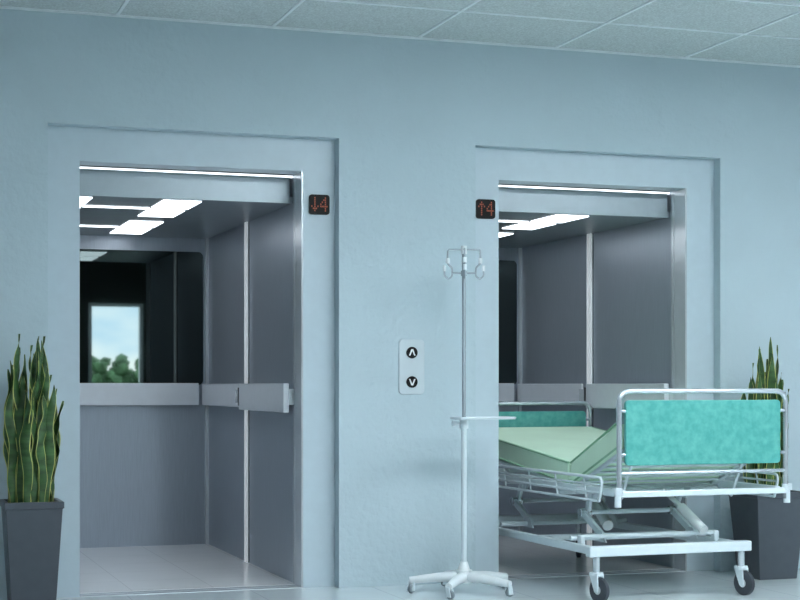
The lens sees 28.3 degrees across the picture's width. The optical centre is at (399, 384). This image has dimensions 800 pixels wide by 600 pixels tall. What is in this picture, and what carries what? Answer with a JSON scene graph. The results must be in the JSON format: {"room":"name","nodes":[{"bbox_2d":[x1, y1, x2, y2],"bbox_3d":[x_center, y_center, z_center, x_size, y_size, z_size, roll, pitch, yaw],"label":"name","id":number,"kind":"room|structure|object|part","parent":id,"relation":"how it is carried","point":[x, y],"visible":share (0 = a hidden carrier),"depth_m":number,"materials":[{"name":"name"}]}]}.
{"room":"hospital interior","nodes":[
{"label":"hospital interior","id":0,"kind":"room"},
{"bbox_2d":[0,9,799,599],"bbox_3d":[-0.317,-0.370,7.920,11.500,2.740,0.200,0,0,-19],"label":"wall","id":1,"kind":"structure","parent":0,"point":[406,119],"depth_m":7.93,"materials":[{"name":"paint"}]},
{"bbox_2d":[80,165,302,596],"bbox_3d":[-1.624,-0.040,8.658,1.720,2.200,2.300,0,0,-19],"label":"elevator","id":2,"kind":"object","parent":1,"relation":"attached to","point":[191,281],"visible":0.83,"depth_m":9.50,"materials":[{"name":"metal"}]},
{"bbox_2d":[80,197,91,205],"bbox_3d":[-1.649,-0.915,7.894,0.190,0.005,0.350,0,0,-19],"label":"light","id":3,"kind":"object","parent":2,"relation":"attached to","point":[84,201],"depth_m":7.90,"materials":[{"name":"white plastic"}]},
{"bbox_2d":[80,225,118,227],"bbox_3d":[-1.791,-0.915,9.150,0.340,0.005,0.040,0,0,-19],"label":"light","id":4,"kind":"object","parent":2,"relation":"attached to","point":[109,226],"depth_m":9.15,"materials":[{"name":"white plastic"}]},
{"bbox_2d":[82,205,149,208],"bbox_3d":[-1.463,-0.915,8.185,0.340,0.005,0.040,0,0,-19],"label":"light","id":5,"kind":"object","parent":2,"relation":"attached to","point":[95,206],"depth_m":8.17,"materials":[{"name":"white plastic"}]},
{"bbox_2d":[110,227,150,233],"bbox_3d":[-1.603,-0.915,9.436,0.190,0.005,0.340,0,0,-19],"label":"light","id":6,"kind":"object","parent":2,"relation":"attached to","point":[121,230],"depth_m":9.38,"materials":[{"name":"white plastic"}]},
{"bbox_3d":[-1.967,0.057,9.666,1.500,0.137,0.020,0,0,-19],"label":"handrail","id":7,"kind":"part","parent":2,"relation":"part of","materials":[{"name":"metal"}]},
{"bbox_2d":[80,249,202,384],"bbox_3d":[-1.967,-0.416,9.707,1.545,0.832,0.012,0,0,-19],"label":"mirror","id":8,"kind":"object","parent":2,"relation":"attached to","point":[141,310],"depth_m":9.83,"materials":[{"name":"black mirror"}]},
{"bbox_2d":[121,221,162,227],"bbox_3d":[-1.471,-0.915,9.048,0.190,0.005,0.320,0,0,-19],"label":"light","id":9,"kind":"object","parent":2,"relation":"attached to","point":[142,224],"depth_m":9.03,"materials":[{"name":"white plastic"}]},
{"bbox_2d":[138,209,184,217],"bbox_3d":[-1.275,-0.915,8.470,0.190,0.005,0.340,0,0,-19],"label":"light","id":10,"kind":"object","parent":2,"relation":"attached to","point":[170,213],"depth_m":8.45,"materials":[{"name":"white plastic"}]},
{"bbox_2d":[151,200,200,209],"bbox_3d":[-1.138,-0.915,8.068,0.190,0.005,0.350,0,0,-19],"label":"light","id":11,"kind":"object","parent":2,"relation":"attached to","point":[160,204],"depth_m":8.03,"materials":[{"name":"white plastic"}]},
{"bbox_2d":[80,167,292,177],"bbox_3d":[-1.317,-1.050,7.748,1.635,0.009,0.016,0,0,-19],"label":"light","id":12,"kind":"object","parent":2,"relation":"on","point":[100,171],"depth_m":7.79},
{"bbox_3d":[-1.650,-0.934,8.734,1.640,0.032,2.060,0,0,-19],"label":"ceiling panel","id":13,"kind":"part","parent":2,"relation":"part of","materials":[{"name":"metal"}]},
{"bbox_3d":[-1.014,1.018,7.720,1.090,0.043,0.130,0,0,-19],"label":"sill","id":14,"kind":"part","parent":2,"relation":"part of","materials":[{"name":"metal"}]},
{"bbox_3d":[-1.211,0.041,9.960,0.020,1.918,0.020,0,0,-19],"label":"corner trim","id":15,"kind":"part","parent":2,"relation":"part of","materials":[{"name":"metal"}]},
{"bbox_3d":[-1.069,0.059,9.441,0.015,0.133,0.995,0,0,-19],"label":"handrail","id":16,"kind":"part","parent":2,"relation":"part of","materials":[{"name":"metal"}]},
{"bbox_3d":[-0.867,0.041,8.968,0.020,1.918,0.028,0,0,-19],"label":"joint trim","id":17,"kind":"part","parent":2,"relation":"part of","materials":[{"name":"metal"}]},
{"bbox_3d":[-0.855,0.041,8.930,0.020,1.918,0.016,0,0,-19],"label":"joint trim","id":18,"kind":"part","parent":2,"relation":"part of","materials":[{"name":"metal"}]},
{"bbox_3d":[-0.728,0.065,8.406,0.030,0.146,0.985,0,0,-19],"label":"handrail","id":19,"kind":"part","parent":2,"relation":"part of","materials":[{"name":"metal"}]},
{"bbox_3d":[-0.527,-0.025,7.970,0.010,2.050,0.030,0,0,-19],"label":"trim","id":20,"kind":"part","parent":2,"relation":"part of","materials":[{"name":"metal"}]},
{"bbox_2d":[48,125,334,597],"bbox_3d":[-1.010,-0.108,7.721,1.408,2.216,0.130,0,0,-19],"label":"door frame","id":21,"kind":"structure","parent":1,"relation":"in","point":[69,147],"depth_m":7.69,"materials":[{"name":"paint"}]},
{"bbox_2d":[309,194,329,214],"bbox_3d":[-0.399,-0.892,7.853,0.104,0.098,0.014,0,0,-19],"label":"indicator","id":22,"kind":"object","parent":21,"relation":"attached to","point":[318,204],"visible":1,"depth_m":7.85,"materials":[{"name":"black plastic"}]},
{"bbox_2d":[0,6,799,67],"bbox_3d":[-0.282,-1.735,7.818,11.500,0.010,0.014,0,0,-19],"label":"trim","id":23,"kind":"structure","parent":1,"relation":"attached to","point":[1,7],"depth_m":7.88,"materials":[{"name":"metal"}]},
{"bbox_2d":[399,339,423,393],"bbox_3d":[0.059,-0.090,7.934,0.134,0.274,0.016,0,0,-19],"label":"panel","id":24,"kind":"object","parent":1,"relation":"attached to","point":[411,352],"visible":1,"depth_m":7.93,"materials":[{"name":"silver metal"}]},
{"bbox_2d":[499,183,686,578],"bbox_3d":[0.393,-0.040,9.344,1.720,2.200,2.300,0,0,-19],"label":"elevator","id":25,"kind":"object","parent":1,"relation":"attached to","point":[593,281],"visible":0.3,"depth_m":9.29,"materials":[{"name":"metal"}]},
{"bbox_2d":[499,233,512,236],"bbox_3d":[0.545,-0.915,9.734,0.190,0.005,0.320,0,0,-19],"label":"light","id":26,"kind":"object","parent":25,"relation":"attached to","point":[500,234],"depth_m":9.63,"materials":[{"name":"white plastic"}]},
{"bbox_3d":[0.050,0.057,10.352,1.500,0.137,0.020,0,0,-19],"label":"handrail","id":27,"kind":"part","parent":25,"relation":"part of","materials":[{"name":"metal"}]},
{"bbox_2d":[499,260,516,383],"bbox_3d":[0.049,-0.416,10.393,1.545,0.832,0.012,0,0,-19],"label":"mirror","id":28,"kind":"object","parent":25,"relation":"attached to","point":[507,268],"depth_m":10.62,"materials":[{"name":"black mirror"}]},
{"bbox_2d":[499,220,528,222],"bbox_3d":[0.554,-0.915,8.870,0.340,0.005,0.040,0,0,-19],"label":"light","id":29,"kind":"object","parent":25,"relation":"attached to","point":[515,221],"depth_m":8.87,"materials":[{"name":"white plastic"}]},
{"bbox_3d":[0.805,0.041,10.646,0.020,1.918,0.020,0,0,-19],"label":"corner trim","id":30,"kind":"part","parent":25,"relation":"part of","materials":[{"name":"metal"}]},
{"bbox_2d":[502,222,555,229],"bbox_3d":[0.742,-0.915,9.156,0.190,0.005,0.340,0,0,-19],"label":"light","id":31,"kind":"object","parent":25,"relation":"attached to","point":[529,225],"depth_m":9.14,"materials":[{"name":"white plastic"}]},
{"bbox_3d":[0.948,0.059,10.127,0.015,0.133,0.995,0,0,-19],"label":"handrail","id":32,"kind":"part","parent":25,"relation":"part of","materials":[{"name":"metal"}]},
{"bbox_2d":[531,215,588,222],"bbox_3d":[0.879,-0.915,8.754,0.190,0.005,0.350,0,0,-19],"label":"light","id":33,"kind":"object","parent":25,"relation":"attached to","point":[549,218],"depth_m":8.71,"materials":[{"name":"white plastic"}]},
{"bbox_3d":[0.367,-0.934,9.420,1.640,0.032,2.060,0,0,-19],"label":"ceiling panel","id":34,"kind":"part","parent":25,"relation":"part of","materials":[{"name":"metal"}]},
{"bbox_2d":[499,185,669,193],"bbox_3d":[0.700,-1.050,8.434,1.635,0.009,0.016,0,0,-19],"label":"light","id":35,"kind":"object","parent":25,"relation":"on","point":[502,188],"depth_m":8.48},
{"bbox_3d":[1.149,0.041,9.654,0.020,1.918,0.028,0,0,-19],"label":"joint trim","id":36,"kind":"part","parent":25,"relation":"part of","materials":[{"name":"silver metal"}]},
{"bbox_3d":[1.162,0.041,9.616,0.020,1.918,0.016,0,0,-19],"label":"joint trim","id":37,"kind":"part","parent":25,"relation":"part of","materials":[{"name":"metal"}]},
{"bbox_3d":[1.002,1.018,8.405,1.090,0.043,0.130,0,0,-19],"label":"sill","id":38,"kind":"part","parent":25,"relation":"part of","materials":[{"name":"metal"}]},
{"bbox_3d":[1.289,0.065,9.091,0.030,0.146,0.985,0,0,-19],"label":"handrail","id":39,"kind":"part","parent":25,"relation":"part of","materials":[{"name":"metal"}]},
{"bbox_3d":[1.490,-0.025,8.655,0.010,2.050,0.030,0,0,-19],"label":"trim","id":40,"kind":"part","parent":25,"relation":"part of","materials":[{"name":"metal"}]},
{"bbox_2d":[476,147,713,571],"bbox_3d":[1.006,-0.108,8.406,1.408,2.216,0.130,0,0,-19],"label":"door frame","id":41,"kind":"structure","parent":1,"relation":"in","point":[494,166],"depth_m":8.30,"materials":[{"name":"paint"}]},
{"bbox_2d":[476,199,494,218],"bbox_3d":[0.439,-0.902,8.138,0.104,0.098,0.014,0,0,-19],"label":"indicator","id":42,"kind":"object","parent":41,"relation":"attached to","point":[485,208],"visible":1,"depth_m":8.13,"materials":[{"name":"black plastic"}]},
{"bbox_2d":[0,0,799,64],"bbox_3d":[1.301,-1.790,3.162,11.500,0.100,10.250,0,0,-19],"label":"ceiling","id":43,"kind":"structure","parent":0,"point":[710,15],"depth_m":7.54,"materials":[{"name":"tile"}]},
{"bbox_2d":[116,0,799,57],"bbox_3d":[1.309,-1.738,3.139,11.500,0.005,9.900,0,0,-19],"label":"trim","id":44,"kind":"structure","parent":43,"relation":"attached to","point":[300,2],"depth_m":7.52,"materials":[{"name":"metal"}]},
{"bbox_2d":[56,568,799,599],"bbox_3d":[1.322,1.050,3.101,11.500,0.100,10.120,0,0,-19],"label":"floor","id":45,"kind":"structure","parent":0,"point":[710,584],"depth_m":7.73,"materials":[{"name":"tile"}]},
{"bbox_2d":[0,334,63,599],"bbox_3d":[-1.637,0.387,7.090,0.273,1.226,0.258,0,0,-19],"label":"potted snake plant","id":46,"kind":"object","parent":45,"relation":"on","point":[31,514],"visible":1,"depth_m":7.01,"materials":[{"name":"green plant"}]},
{"bbox_3d":[-1.644,0.757,7.088,0.258,0.485,0.258,0,0,-19],"label":"pot","id":47,"kind":"part","parent":46,"relation":"part of","materials":[{"name":"plastic"}]},
{"bbox_2d":[407,246,515,599],"bbox_3d":[0.298,0.165,7.667,0.522,1.670,0.503,0,0,-19],"label":"stand","id":48,"kind":"object","parent":45,"relation":"on","point":[450,579],"visible":1,"depth_m":7.63,"materials":[{"name":"white metal"}]},
{"bbox_3d":[0.166,0.926,7.648,0.245,0.061,0.052,0,0,1],"label":"leg","id":49,"kind":"part","parent":48,"relation":"part of","materials":[{"name":"white metal"}]},
{"bbox_3d":[0.263,0.926,7.512,0.052,0.061,0.245,0,0,19],"label":"leg","id":50,"kind":"part","parent":48,"relation":"part of","materials":[{"name":"white metal"}]},
{"bbox_2d":[450,416,515,419],"bbox_3d":[0.403,0.160,7.678,0.309,0.012,0.129,0,0,-19],"label":"tray","id":51,"kind":"object","parent":48,"relation":"on","point":[463,417],"depth_m":7.62,"materials":[{"name":"metal"}]},
{"bbox_3d":[0.423,0.926,7.564,0.245,0.061,0.052,0,0,36],"label":"leg","id":52,"kind":"part","parent":48,"relation":"part of","materials":[{"name":"white metal"}]},
{"bbox_3d":[0.423,0.926,7.728,0.245,0.061,0.052,0,0,-35],"label":"leg","id":53,"kind":"part","parent":48,"relation":"part of","materials":[{"name":"white metal"}]},
{"bbox_2d":[499,388,791,599],"bbox_3d":[1.030,0.508,8.350,1.047,0.984,2.078,0,0,-20],"label":"hospital bed","id":54,"kind":"object","parent":45,"relation":"on","point":[657,433],"visible":0.72,"depth_m":7.51,"materials":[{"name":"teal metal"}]},
{"bbox_3d":[0.651,0.578,8.605,0.018,0.139,0.089,0,0,-20],"label":"lift arm","id":55,"kind":"part","parent":54,"relation":"part of","materials":[{"name":"metal"}]},
{"bbox_3d":[0.658,0.679,8.522,0.018,0.137,0.244,0,0,-20],"label":"lift arm","id":56,"kind":"part","parent":54,"relation":"part of","materials":[{"name":"metal"}]},
{"bbox_3d":[0.716,0.278,9.316,0.825,0.245,0.022,0,0,-20],"label":"footboard","id":57,"kind":"part","parent":54,"relation":"part of","materials":[{"name":"teal plastic"}]},
{"bbox_3d":[0.718,0.317,9.317,0.914,0.445,0.025,0,0,-20],"label":"board frame","id":58,"kind":"part","parent":54,"relation":"part of","materials":[{"name":"silver metal"}]},
{"bbox_3d":[0.690,0.485,8.088,0.062,0.124,1.561,0,0,-20],"label":"rail","id":59,"kind":"part","parent":54,"relation":"part of","materials":[{"name":"metal"}]},
{"bbox_3d":[0.934,0.578,7.835,0.018,0.139,0.089,0,0,-20],"label":"lift arm","id":60,"kind":"part","parent":54,"relation":"part of","materials":[{"name":"metal"}]},
{"bbox_3d":[0.941,0.679,7.753,0.018,0.137,0.244,0,0,-20],"label":"lift arm","id":61,"kind":"part","parent":54,"relation":"part of","materials":[{"name":"metal"}]},
{"bbox_3d":[1.127,0.679,8.695,0.018,0.137,0.244,0,0,-20],"label":"lift arm","id":62,"kind":"part","parent":54,"relation":"part of","materials":[{"name":"metal"}]},
{"bbox_2d":[499,423,734,484],"bbox_3d":[1.070,0.335,8.362,0.829,0.317,1.932,0,0,-20],"label":"mattress","id":63,"kind":"object","parent":54,"relation":"on","point":[580,450],"visible":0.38,"depth_m":8.18,"materials":[{"name":"fabric"}]},
{"bbox_3d":[0.968,0.749,8.247,0.860,0.083,1.770,0,0,-20],"label":"frame","id":64,"kind":"part","parent":54,"relation":"part of","materials":[{"name":"metal"}]},
{"bbox_3d":[1.069,0.516,8.364,0.900,0.068,2.060,0,0,-20],"label":"bed frame","id":65,"kind":"part","parent":54,"relation":"part of","materials":[{"name":"metal"}]},
{"bbox_3d":[1.403,0.578,8.008,0.018,0.139,0.089,0,0,-20],"label":"lift arm","id":66,"kind":"part","parent":54,"relation":"part of","materials":[{"name":"metal"}]},
{"bbox_3d":[1.411,0.679,7.925,0.018,0.137,0.244,0,0,-20],"label":"lift arm","id":67,"kind":"part","parent":54,"relation":"part of","materials":[{"name":"metal"}]},
{"bbox_3d":[1.417,0.220,7.411,0.825,0.300,0.022,0,0,-20],"label":"headboard","id":68,"kind":"part","parent":54,"relation":"part of","materials":[{"name":"teal plastic"}]},
{"bbox_3d":[1.419,0.278,7.412,0.914,0.524,0.025,0,0,-20],"label":"board frame","id":69,"kind":"part","parent":54,"relation":"part of","materials":[{"name":"silver metal"}]},
{"bbox_3d":[1.536,0.485,8.399,0.062,0.124,1.561,0,0,-20],"label":"rail","id":70,"kind":"part","parent":54,"relation":"part of","materials":[{"name":"metal"}]},
{"bbox_2d":[729,337,799,579],"bbox_3d":[1.912,0.375,8.276,0.298,1.250,0.298,0,0,-19],"label":"potted snake plant","id":71,"kind":"object","parent":45,"relation":"on","point":[772,526],"visible":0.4,"depth_m":8.18,"materials":[{"name":"green plant"}]},
{"bbox_3d":[1.912,0.775,8.276,0.298,0.450,0.298,0,0,-19],"label":"pot","id":72,"kind":"part","parent":71,"relation":"part of","materials":[{"name":"plastic"}]}
]}

